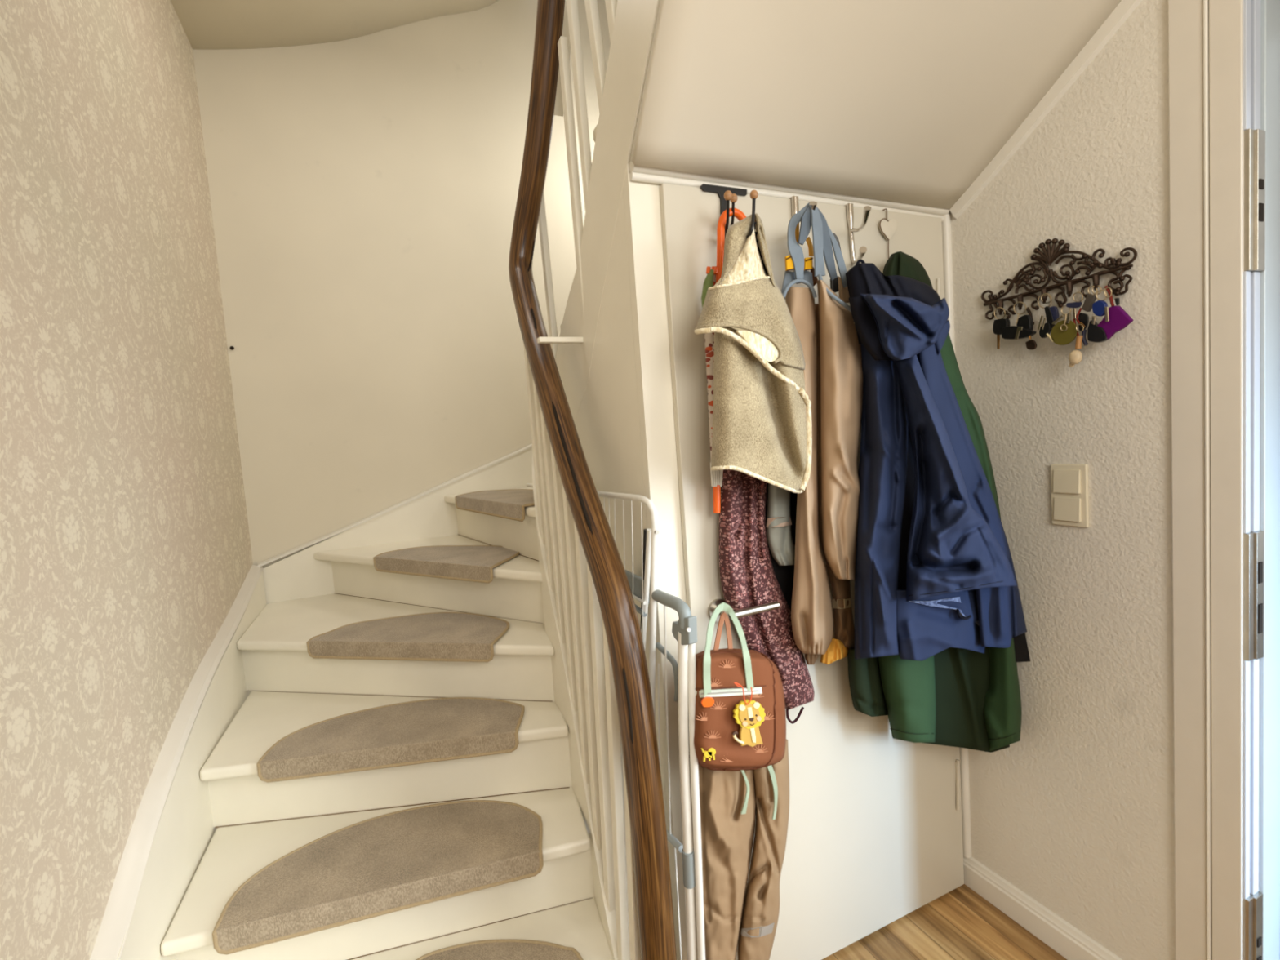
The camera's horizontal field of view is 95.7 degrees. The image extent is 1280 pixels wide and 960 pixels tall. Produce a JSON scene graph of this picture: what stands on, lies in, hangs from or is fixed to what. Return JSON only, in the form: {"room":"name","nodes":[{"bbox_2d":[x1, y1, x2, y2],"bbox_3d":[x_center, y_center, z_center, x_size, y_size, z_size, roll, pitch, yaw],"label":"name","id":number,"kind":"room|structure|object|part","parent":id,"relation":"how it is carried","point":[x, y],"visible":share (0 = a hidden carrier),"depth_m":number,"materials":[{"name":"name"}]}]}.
{"room":"entrance hallway","nodes":[
{"label":"entrance hallway","id":0,"kind":"room"},
{"bbox_2d":[0,0,253,959],"bbox_3d":[-0.944,-1.064,0.367,0.080,5.000,4.700,-6,4,-23],"label":"wall","id":1,"kind":"structure","parent":0,"point":[126,550],"depth_m":1.27,"materials":[{"name":"paper"}]},
{"bbox_2d":[170,0,498,48],"bbox_3d":[-0.898,-2.141,1.820,1.470,0.660,1.801,-6,4,-23],"label":"ceiling","id":2,"kind":"structure","parent":0,"point":[206,24],"depth_m":2.43,"materials":[{"name":"beige paint"}]},
{"bbox_2d":[192,0,610,567],"bbox_3d":[-0.408,-1.287,3.094,3.260,5.000,0.080,-6,4,-23],"label":"wall","id":3,"kind":"structure","parent":0,"point":[363,190],"depth_m":2.70,"materials":[{"name":"beige paint"}]},
{"bbox_2d":[573,187,676,952],"bbox_3d":[-0.124,0.312,1.736,0.030,1.962,0.843,-6,4,-23],"label":"wall","id":4,"kind":"structure","parent":0,"point":[606,422],"depth_m":1.42,"materials":[{"name":"beige paint"}]},
{"bbox_2d":[622,163,697,959],"bbox_3d":[0.475,0.255,1.518,0.962,2.020,0.030,-6,4,-23],"label":"wall","id":5,"kind":"structure","parent":0,"point":[642,211],"depth_m":1.30,"materials":[{"name":"beige paint"}]},
{"bbox_2d":[629,160,949,221],"bbox_3d":[0.416,-0.702,1.425,0.949,0.050,0.030,-6,4,-23],"label":"trim","id":6,"kind":"structure","parent":5,"relation":"attached to","point":[638,173],"depth_m":1.38,"materials":[{"name":"white paint"}]},
{"bbox_2d":[659,182,964,959],"bbox_3d":[0.522,0.282,1.467,0.859,1.943,0.102,-6,4,-23],"label":"door","id":7,"kind":"structure","parent":5,"relation":"in","point":[874,834],"depth_m":1.50,"materials":[{"name":"white paint"}]},
{"bbox_2d":[700,183,758,238],"bbox_3d":[0.232,-0.576,1.235,0.128,0.176,0.192,-6,4,-23],"label":"hook","id":8,"kind":"object","parent":7,"relation":"attached to","point":[726,194],"visible":0.78,"depth_m":1.27,"materials":[{"name":"black metal"}]},
{"bbox_2d":[701,208,746,513],"bbox_3d":[0.197,-0.263,1.294,0.132,0.668,0.044,-6,4,-23],"label":"umbrella","id":9,"kind":"object","parent":8,"relation":"hanging from","point":[713,273],"visible":0.65,"depth_m":1.27,"materials":[{"name":"orange fabric"}]},
{"bbox_3d":[0.202,-0.505,1.276,0.094,0.184,0.017,-6,4,-23],"label":"handle","id":10,"kind":"part","parent":9,"relation":"part of","materials":[{"name":"orange plastic"}]},
{"bbox_2d":[688,602,786,819],"bbox_3d":[0.222,0.519,1.232,0.273,0.506,0.111,-6,4,-23],"label":"backpack","id":11,"kind":"object","parent":7,"relation":"hanging from","point":[717,694],"visible":0.9,"depth_m":1.17,"materials":[{"name":"brown fabric"}]},
{"bbox_2d":[695,711,707,720],"bbox_3d":[0.127,0.467,1.142,0.037,0.020,0.004,-6,4,-23],"label":"print","id":12,"kind":"object","parent":11,"relation":"attached to","point":[700,716],"depth_m":1.14},
{"bbox_3d":[0.132,0.434,1.133,0.029,0.020,0.004,-6,4,-23],"label":"zip pull","id":13,"kind":"part","parent":11,"relation":"part of","materials":[{"name":"orange plastic"}]},
{"bbox_2d":[703,730,720,738],"bbox_3d":[0.143,0.504,1.148,0.037,0.020,0.004,-6,4,-23],"label":"print","id":14,"kind":"object","parent":11,"relation":"attached to","point":[707,734],"depth_m":1.15},
{"bbox_3d":[0.153,0.344,1.195,0.019,0.143,0.157,-3,4,21],"label":"carry handle","id":15,"kind":"part","parent":11,"relation":"part of","materials":[{"name":"green fabric"}]},
{"bbox_2d":[711,677,722,686],"bbox_3d":[0.146,0.399,1.143,0.037,0.020,0.004,-6,4,-23],"label":"print","id":16,"kind":"object","parent":11,"relation":"on","point":[715,682],"depth_m":1.14},
{"bbox_2d":[709,701,726,709],"bbox_3d":[0.154,0.448,1.150,0.038,0.020,0.004,-6,4,-23],"label":"print","id":17,"kind":"object","parent":11,"relation":"attached to","point":[713,704],"depth_m":1.15},
{"bbox_2d":[720,757,733,762],"bbox_3d":[0.177,0.559,1.162,0.038,0.021,0.004,-6,4,-23],"label":"print","id":18,"kind":"object","parent":11,"relation":"attached to","point":[722,759],"depth_m":1.16},
{"bbox_2d":[718,659,735,667],"bbox_3d":[0.172,0.366,1.153,0.038,0.020,0.004,-6,4,-23],"label":"print","id":19,"kind":"object","parent":11,"relation":"on","point":[722,663],"depth_m":1.15},
{"bbox_3d":[0.205,0.346,1.214,0.026,0.156,0.108,-5,4,-15],"label":"carry handle","id":20,"kind":"part","parent":11,"relation":"part of","materials":[{"name":"fabric"}]},
{"bbox_2d":[732,681,765,746],"bbox_3d":[0.217,0.467,1.160,0.082,0.145,0.011,-6,4,-23],"label":"tag","id":21,"kind":"object","parent":11,"relation":"hanging from","point":[750,714],"visible":1,"depth_m":1.16,"materials":[{"name":"yellow plastic"}]},
{"bbox_3d":[0.199,0.423,1.146,0.027,0.053,0.002,-6,4,-23],"label":"cord","id":22,"kind":"part","parent":21,"relation":"part of","materials":[{"name":"orange fabric"}]},
{"bbox_3d":[0.218,0.431,1.155,0.015,0.034,0.002,-6,4,-23],"label":"cord","id":23,"kind":"part","parent":21,"relation":"part of","materials":[{"name":"orange fabric"}]},
{"bbox_2d":[749,693,764,697],"bbox_3d":[0.236,0.437,1.184,0.040,0.021,0.004,-6,4,-23],"label":"print","id":24,"kind":"object","parent":11,"relation":"attached to","point":[754,695],"depth_m":1.18},
{"bbox_2d":[752,744,768,752],"bbox_3d":[0.246,0.554,1.194,0.040,0.022,0.004,-6,4,-23],"label":"print","id":25,"kind":"object","parent":11,"relation":"attached to","point":[758,748],"depth_m":1.19},
{"bbox_2d":[764,711,774,719],"bbox_3d":[0.260,0.488,1.199,0.041,0.021,0.004,-6,4,-23],"label":"print","id":26,"kind":"object","parent":11,"relation":"attached to","point":[769,715],"depth_m":1.20},
{"bbox_2d":[697,739,789,959],"bbox_3d":[0.255,0.879,1.316,0.268,0.664,0.077,-6,4,-23],"label":"trousers","id":27,"kind":"object","parent":7,"relation":"hanging from","point":[733,913],"visible":0.82,"depth_m":1.30,"materials":[{"name":"fabric"}]},
{"bbox_3d":[0.210,0.868,1.296,0.172,0.634,0.077,-6,4,-23],"label":"leg","id":28,"kind":"part","parent":27,"relation":"part of","materials":[{"name":"brown fabric"}]},
{"bbox_3d":[0.296,0.892,1.336,0.180,0.629,0.062,-6,4,-23],"label":"leg","id":29,"kind":"part","parent":27,"relation":"part of","materials":[{"name":"brown fabric"}]},
{"bbox_3d":[0.243,0.296,1.335,0.131,0.026,0.082,-6,4,-23],"label":"handle","id":30,"kind":"part","parent":7,"relation":"part of","materials":[{"name":"metal"}]},
{"bbox_2d":[693,213,812,493],"bbox_3d":[0.247,-0.254,1.200,0.309,0.590,0.100,-6,4,-23],"label":"towel","id":31,"kind":"object","parent":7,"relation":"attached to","point":[762,428],"visible":0.97,"depth_m":1.17,"materials":[{"name":"fabric"}]},
{"bbox_2d":[717,214,751,285],"bbox_3d":[0.188,-0.455,1.156,0.127,0.166,0.040,-6,4,-23],"label":"hood","id":32,"kind":"object","parent":31,"relation":"attached to","point":[737,259],"depth_m":1.14,"materials":[{"name":"fabric"}]},
{"bbox_2d":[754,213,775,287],"bbox_3d":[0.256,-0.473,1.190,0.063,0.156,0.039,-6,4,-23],"label":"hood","id":33,"kind":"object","parent":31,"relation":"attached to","point":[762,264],"depth_m":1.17,"materials":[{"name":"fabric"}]},
{"bbox_2d":[719,469,814,724],"bbox_3d":[0.306,0.261,1.361,0.252,0.668,0.049,-6,4,-23],"label":"trousers","id":34,"kind":"object","parent":7,"relation":"hanging from","point":[748,577],"visible":0.79,"depth_m":1.33,"materials":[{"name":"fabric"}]},
{"bbox_2d":[765,483,795,565],"bbox_3d":[0.332,0.080,1.366,0.100,0.259,0.047,-7,5,-40],"label":"trousers","id":35,"kind":"object","parent":7,"relation":"hanging from","point":[781,545],"visible":0.7,"depth_m":1.35,"materials":[{"name":"grey fabric"}]},
{"bbox_2d":[765,483,797,610],"bbox_3d":[0.356,0.204,1.409,0.113,0.419,0.017,-6,4,-23],"label":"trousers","id":36,"kind":"object","parent":7,"relation":"hanging from","point":[784,575],"visible":0.22,"depth_m":1.40,"materials":[{"name":"fabric"}]},
{"bbox_2d":[788,195,817,216],"bbox_3d":[0.377,-0.583,1.336,0.026,0.188,0.181,-4,4,-2],"label":"coat hook","id":37,"kind":"object","parent":7,"relation":"attached to","point":[794,199],"visible":0.23,"depth_m":1.39,"materials":[{"name":"silver metal"}]},
{"bbox_3d":[0.374,-0.587,1.319,0.017,0.042,0.148,-4,4,0],"label":"hook arm","id":38,"kind":"part","parent":37,"relation":"part of","materials":[{"name":"silver metal"}]},
{"bbox_2d":[781,203,862,654],"bbox_3d":[0.441,-0.097,1.310,0.241,1.031,0.120,-6,4,-23],"label":"rain dungarees","id":39,"kind":"object","parent":37,"relation":"hanging from","point":[841,359],"visible":0.89,"depth_m":1.29,"materials":[{"name":"beige fabric"}]},
{"bbox_3d":[0.392,-0.008,1.314,0.129,0.861,0.079,-6,4,-23],"label":"leg","id":40,"kind":"part","parent":39,"relation":"part of","materials":[{"name":"beige fabric"}]},
{"bbox_3d":[0.461,-0.106,1.325,0.075,0.696,0.188,0,5,44],"label":"leg","id":41,"kind":"part","parent":39,"relation":"part of","materials":[{"name":"beige fabric"}]},
{"bbox_2d":[804,303,854,664],"bbox_3d":[0.447,0.015,1.404,0.177,0.880,0.048,-6,4,-23],"label":"trousers","id":42,"kind":"object","parent":7,"relation":"hanging from","point":[844,628],"visible":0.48,"depth_m":1.42,"materials":[{"name":"beige fabric"}]},
{"bbox_2d":[844,203,871,264],"bbox_3d":[0.526,-0.609,1.410,0.034,0.166,0.167,-4,4,6],"label":"coat hook","id":43,"kind":"object","parent":7,"relation":"attached to","point":[850,212],"visible":0.93,"depth_m":1.45,"materials":[{"name":"silver metal"}]},
{"bbox_3d":[0.527,-0.538,1.401,0.016,0.025,0.139,-3,4,11],"label":"hook arm","id":44,"kind":"part","parent":43,"relation":"part of","materials":[{"name":"silver metal"}]},
{"bbox_3d":[0.531,-0.619,1.394,0.018,0.034,0.138,-4,4,7],"label":"hook arm","id":45,"kind":"part","parent":43,"relation":"part of","materials":[{"name":"silver metal"}]},
{"bbox_2d":[845,259,1026,661],"bbox_3d":[0.701,-0.036,1.326,0.539,0.968,0.238,-6,4,-23],"label":"coat","id":46,"kind":"object","parent":43,"relation":"hanging from","point":[931,533],"visible":0.99,"depth_m":1.27,"materials":[{"name":"fabric"}]},
{"bbox_2d":[848,296,893,360],"bbox_3d":[0.511,-0.329,1.248,0.150,0.146,0.039,-6,4,-23],"label":"hood","id":47,"kind":"object","parent":46,"relation":"attached to","point":[866,322],"depth_m":1.22,"materials":[{"name":"blue fabric"}]},
{"bbox_3d":[0.530,0.011,1.309,0.231,0.817,0.111,-8,5,-43],"label":"panel","id":48,"kind":"part","parent":46,"relation":"part of","materials":[{"name":"blue fabric"}]},
{"bbox_2d":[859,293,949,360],"bbox_3d":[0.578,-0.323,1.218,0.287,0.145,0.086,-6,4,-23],"label":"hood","id":49,"kind":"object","parent":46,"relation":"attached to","point":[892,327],"depth_m":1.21,"materials":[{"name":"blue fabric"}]},
{"bbox_3d":[0.705,-0.015,1.279,0.331,0.554,0.151,-6,4,-23],"label":"panel","id":50,"kind":"part","parent":46,"relation":"part of","materials":[{"name":"blue fabric"}]},
{"bbox_3d":[0.791,0.051,1.354,0.367,0.755,0.045,-6,4,-23],"label":"panel","id":51,"kind":"part","parent":46,"relation":"part of","materials":[{"name":"blue fabric"}]},
{"bbox_2d":[879,208,897,258],"bbox_3d":[0.657,-0.617,1.498,0.062,0.183,0.043,-6,4,-23],"label":"hook","id":52,"kind":"object","parent":7,"relation":"attached to","point":[887,228],"visible":0.87,"depth_m":1.51,"materials":[{"name":"white metal"}]},
{"bbox_2d":[847,251,1030,752],"bbox_3d":[0.733,0.094,1.462,0.496,1.343,0.160,-5,4,-8],"label":"coat","id":53,"kind":"object","parent":52,"relation":"hanging from","point":[953,697],"visible":0.33,"depth_m":1.45,"materials":[{"name":"fabric"}]},
{"bbox_2d":[882,251,933,288],"bbox_3d":[0.686,-0.495,1.449,0.209,0.162,0.069,-6,4,-23],"label":"hood","id":54,"kind":"object","parent":53,"relation":"attached to","point":[900,263],"depth_m":1.40,"materials":[{"name":"green fabric"}]},
{"bbox_2d":[942,213,971,857],"bbox_3d":[0.919,0.196,1.680,0.026,1.875,0.026,-6,4,-23],"label":"trim","id":55,"kind":"structure","parent":5,"relation":"attached to","point":[946,223],"depth_m":1.63,"materials":[{"name":"white paint"}]},
{"bbox_2d":[628,884,1066,959],"bbox_3d":[0.599,1.367,0.258,2.450,0.040,3.100,-6,4,-23],"label":"floor","id":56,"kind":"structure","parent":0,"point":[959,924],"depth_m":1.57,"materials":[{"name":"brown wood"}]},
{"bbox_2d":[89,0,659,959],"bbox_3d":[-0.330,-0.100,1.887,2.070,2.791,2.286,-6,4,-23],"label":"staircase","id":57,"kind":"structure","parent":56,"relation":"on","point":[206,822],"depth_m":1.66,"materials":[{"name":"beige paint"}]},
{"bbox_2d":[212,800,543,955],"bbox_3d":[-0.616,0.966,1.489,0.724,0.061,0.312,-5,4,-15],"label":"mat","id":58,"kind":"object","parent":57,"relation":"on","point":[398,860],"visible":1,"depth_m":1.41,"materials":[{"name":"beige carpet"}]},
{"bbox_2d":[256,697,524,782],"bbox_3d":[-0.701,0.754,1.739,0.706,0.061,0.293,-4,4,-6],"label":"mat","id":59,"kind":"object","parent":57,"relation":"on","point":[448,728],"visible":1,"depth_m":1.64,"materials":[{"name":"beige carpet"}]},
{"bbox_2d":[306,612,509,662],"bbox_3d":[-0.752,0.538,2.017,0.692,0.061,0.322,-3,4,13],"label":"mat","id":60,"kind":"object","parent":57,"relation":"on","point":[461,637],"visible":1,"depth_m":1.92,"materials":[{"name":"beige carpet"}]},
{"bbox_2d":[373,545,519,583],"bbox_3d":[-0.718,0.316,2.287,0.716,0.061,0.311,-1,5,33],"label":"mat","id":61,"kind":"object","parent":57,"relation":"on","point":[473,563],"visible":0.94,"depth_m":2.20,"materials":[{"name":"beige carpet"}]},
{"bbox_2d":[454,488,534,521],"bbox_3d":[-0.514,0.091,2.432,0.324,0.061,0.911,-7,5,-34],"label":"mat","id":62,"kind":"object","parent":57,"relation":"on","point":[508,504],"visible":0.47,"depth_m":2.32,"materials":[{"name":"beige carpet"}]},
{"bbox_2d":[416,938,582,959],"bbox_3d":[-0.316,1.158,1.310,0.423,0.062,0.272,-5,4,-16],"label":"mat","id":63,"kind":"object","parent":57,"relation":"on","point":[508,948],"visible":1,"depth_m":1.38,"materials":[{"name":"beige carpet"}]},
{"bbox_2d":[508,0,676,959],"bbox_3d":[-0.149,-0.064,1.524,0.194,2.744,0.892,-6,4,-23],"label":"stair railing","id":64,"kind":"object","parent":57,"relation":"attached to","point":[587,575],"visible":0.97,"depth_m":1.43,"materials":[{"name":"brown wood"}]},
{"bbox_3d":[-0.203,-1.224,1.563,0.046,0.357,0.212,-6,4,-27],"label":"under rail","id":65,"kind":"part","parent":64,"relation":"part of","materials":[{"name":"beige paint"}]},
{"bbox_2d":[526,483,705,959],"bbox_3d":[-0.124,0.681,1.714,0.040,1.334,1.304,-6,4,-23],"label":"safety gate","id":66,"kind":"object","parent":56,"relation":"on","point":[684,630],"visible":0.58,"depth_m":1.20,"materials":[{"name":"white metal"}]},
{"bbox_3d":[-0.158,0.679,1.771,0.014,1.334,1.171,-6,4,-23],"label":"frame","id":67,"kind":"part","parent":66,"relation":"part of","materials":[{"name":"white metal"}]},
{"bbox_3d":[0.026,0.660,1.353,0.012,1.122,0.178,-6,4,-23],"label":"frame","id":68,"kind":"part","parent":66,"relation":"part of","materials":[{"name":"white metal"}]},
{"bbox_3d":[0.103,0.760,1.200,0.021,0.934,0.093,-6,4,-23],"label":"frame","id":69,"kind":"part","parent":66,"relation":"part of","materials":[{"name":"white metal"}]},
{"bbox_3d":[0.121,0.764,1.198,0.017,0.906,0.075,-6,4,-23],"label":"frame","id":70,"kind":"part","parent":66,"relation":"part of","materials":[{"name":"white metal"}]},
{"bbox_2d":[630,0,1121,208],"bbox_3d":[0.567,-0.975,1.016,0.968,0.576,0.847,-6,4,-23],"label":"ceiling","id":71,"kind":"structure","parent":0,"point":[904,101],"depth_m":1.22,"materials":[{"name":"white paint"}]},
{"bbox_2d":[948,0,1175,959],"bbox_3d":[1.144,-1.268,1.217,0.300,5.000,4.600,-6,4,-23],"label":"wall","id":72,"kind":"structure","parent":0,"point":[1077,814],"depth_m":1.36,"materials":[{"name":"white paint"}]},
{"bbox_2d":[963,856,1122,959],"bbox_3d":[1.083,1.182,1.520,0.018,0.089,0.515,-6,4,-23],"label":"baseboard","id":73,"kind":"structure","parent":72,"relation":"attached to","point":[1072,944],"depth_m":1.56,"materials":[{"name":"white paint"}]},
{"bbox_2d":[949,0,1142,218],"bbox_3d":[1.006,-1.003,1.202,0.014,0.603,0.856,-6,4,-23],"label":"trim","id":74,"kind":"structure","parent":72,"relation":"attached to","point":[1125,8],"depth_m":1.34,"materials":[{"name":"white paint"}]},
{"bbox_2d":[981,238,1137,324],"bbox_3d":[0.962,-0.473,1.372,0.046,0.194,0.349,-6,4,-23],"label":"key rack","id":75,"kind":"object","parent":72,"relation":"attached to","point":[1049,256],"visible":0.98,"depth_m":1.36,"materials":[{"name":"brown metal"}]},
{"bbox_2d":[992,306,1009,349],"bbox_3d":[0.916,-0.387,1.468,0.014,0.104,0.037,-6,4,-23],"label":"key","id":76,"kind":"object","parent":75,"relation":"hanging from","point":[999,323],"visible":1,"depth_m":1.47,"materials":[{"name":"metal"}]},
{"bbox_3d":[0.915,-0.356,1.479,0.003,0.042,0.007,-6,4,-23],"label":"blade","id":77,"kind":"part","parent":76,"relation":"part of","materials":[{"name":"gold metal"}]},
{"bbox_2d":[1001,302,1036,349],"bbox_3d":[0.932,-0.377,1.426,0.024,0.122,0.079,-6,4,-23],"label":"key","id":78,"kind":"object","parent":75,"relation":"hanging from","point":[1024,328],"visible":1,"depth_m":1.41,"materials":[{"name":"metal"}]},
{"bbox_2d":[1025,335,1036,349],"bbox_3d":[0.947,-0.339,1.404,0.009,0.047,0.024,-6,4,-23],"label":"pendant","id":79,"kind":"object","parent":78,"relation":"attached to","point":[1030,344],"depth_m":1.40,"materials":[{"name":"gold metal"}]},
{"bbox_2d":[1037,293,1059,342],"bbox_3d":[0.960,-0.381,1.365,0.014,0.117,0.046,-6,4,-23],"label":"bunch","id":80,"kind":"object","parent":75,"relation":"hanging from","point":[1051,313],"visible":1,"depth_m":1.36,"materials":[{"name":"metal"}]},
{"bbox_3d":[0.950,-0.373,1.374,0.003,0.033,0.013,-6,4,-23],"label":"key blade","id":81,"kind":"part","parent":80,"relation":"part of","materials":[{"name":"metal"}]},
{"bbox_3d":[0.954,-0.369,1.368,0.003,0.027,0.009,-6,4,-23],"label":"key blade","id":82,"kind":"part","parent":80,"relation":"part of","materials":[{"name":"metal"}]},
{"bbox_2d":[1050,292,1084,345],"bbox_3d":[0.973,-0.366,1.322,0.012,0.113,0.068,-6,4,-23],"label":"tag","id":83,"kind":"object","parent":75,"relation":"hanging from","point":[1064,332],"visible":1,"depth_m":1.32,"materials":[{"name":"green leather"}]},
{"bbox_3d":[0.963,-0.370,1.336,0.003,0.018,0.025,-6,4,-23],"label":"key blade","id":84,"kind":"part","parent":83,"relation":"part of","materials":[{"name":"metal"}]},
{"bbox_3d":[0.972,-0.367,1.314,0.003,0.024,0.011,-6,4,-23],"label":"key blade","id":85,"kind":"part","parent":83,"relation":"part of","materials":[{"name":"metal"}]},
{"bbox_3d":[0.977,-0.374,1.302,0.003,0.025,0.006,-6,4,-23],"label":"key blade","id":86,"kind":"part","parent":83,"relation":"part of","materials":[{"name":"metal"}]},
{"bbox_2d":[1068,307,1084,367],"bbox_3d":[0.985,-0.321,1.307,0.022,0.128,0.041,-6,4,-23],"label":"charm","id":87,"kind":"object","parent":75,"relation":"hanging from","point":[1075,357],"visible":1,"depth_m":1.30,"materials":[{"name":"wood"}]},
{"bbox_3d":[0.983,-0.354,1.306,0.004,0.058,0.012,-6,4,-23],"label":"cord","id":88,"kind":"part","parent":87,"relation":"part of","materials":[{"name":"red fabric"}]},
{"bbox_3d":[0.984,-0.366,1.298,0.004,0.038,0.013,-6,4,-23],"label":"cord","id":89,"kind":"part","parent":87,"relation":"part of","materials":[{"name":"red fabric"}]},
{"bbox_2d":[1078,285,1097,346],"bbox_3d":[0.994,-0.363,1.285,0.014,0.127,0.042,-6,4,-23],"label":"key fob","id":90,"kind":"object","parent":75,"relation":"hanging from","point":[1090,299],"visible":1,"depth_m":1.29,"materials":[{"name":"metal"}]},
{"bbox_2d":[1091,285,1109,324],"bbox_3d":[0.997,-0.381,1.254,0.014,0.085,0.037,-6,4,-23],"label":"key fob","id":91,"kind":"object","parent":75,"relation":"hanging from","point":[1100,308],"visible":1,"depth_m":1.25,"materials":[{"name":"blue plastic"}]},
{"bbox_3d":[0.990,-0.348,1.263,0.003,0.020,0.008,-6,4,-23],"label":"key blade","id":92,"kind":"part","parent":91,"relation":"part of","materials":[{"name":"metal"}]},
{"bbox_3d":[1.000,-0.355,1.240,0.003,0.033,0.007,-6,4,-23],"label":"key blade","id":93,"kind":"part","parent":91,"relation":"part of","materials":[{"name":"metal"}]},
{"bbox_2d":[1087,285,1133,342],"bbox_3d":[1.011,-0.359,1.246,0.018,0.117,0.079,-6,4,-23],"label":"pouch","id":94,"kind":"object","parent":75,"relation":"hanging from","point":[1119,319],"visible":1,"depth_m":1.24,"materials":[{"name":"purple fabric"}]},
{"bbox_3d":[1.005,-0.394,1.240,0.005,0.047,0.018,-6,4,-23],"label":"cord","id":95,"kind":"part","parent":94,"relation":"part of","materials":[{"name":"red fabric"}]},
{"bbox_2d":[1050,463,1088,527],"bbox_3d":[1.027,0.036,1.388,0.016,0.149,0.081,-6,4,-23],"label":"light switch","id":96,"kind":"object","parent":72,"relation":"attached to","point":[1068,482],"visible":1,"depth_m":1.38,"materials":[{"name":"plastic"}]},
{"bbox_2d":[1168,0,1206,959],"bbox_3d":[1.127,0.142,1.188,0.012,2.200,0.055,-6,4,-23],"label":"trim","id":97,"kind":"structure","parent":72,"relation":"attached to","point":[1185,17],"depth_m":1.17,"materials":[{"name":"white wood"}]},
{"bbox_2d":[1203,0,1212,959],"bbox_3d":[1.137,0.143,1.159,0.016,2.200,0.006,-6,4,-23],"label":"trim","id":98,"kind":"structure","parent":72,"relation":"attached to","point":[1206,2],"depth_m":1.15,"materials":[{"name":"white paint"}]},
{"bbox_2d":[1208,0,1244,959],"bbox_3d":[1.150,0.144,1.135,0.012,2.200,0.047,-6,4,-23],"label":"trim","id":99,"kind":"structure","parent":72,"relation":"attached to","point":[1226,131],"depth_m":1.12,"materials":[{"name":"white wood"}]},
{"bbox_2d":[1209,0,1279,959],"bbox_3d":[1.288,0.130,1.187,0.297,2.202,0.073,-6,4,-23],"label":"door","id":100,"kind":"structure","parent":72,"relation":"in","point":[1261,18],"depth_m":1.11,"materials":[{"name":"wood"}]},
{"bbox_3d":[1.234,0.985,1.198,0.048,0.301,0.062,-6,4,-23],"label":"strike plate","id":101,"kind":"part","parent":100,"relation":"part of","materials":[{"name":"metal"}]},
{"bbox_3d":[1.180,0.224,1.146,0.048,0.249,0.062,-6,4,-23],"label":"strike plate","id":102,"kind":"part","parent":100,"relation":"part of","materials":[{"name":"metal"}]},
{"bbox_3d":[1.128,-0.517,1.095,0.048,0.253,0.062,-6,4,-23],"label":"strike plate","id":103,"kind":"part","parent":100,"relation":"part of","materials":[{"name":"metal"}]},
{"bbox_3d":[1.232,0.161,1.166,0.074,2.150,0.062,-6,4,-23],"label":"frame","id":104,"kind":"part","parent":100,"relation":"part of","materials":[{"name":"wood"}]}
]}

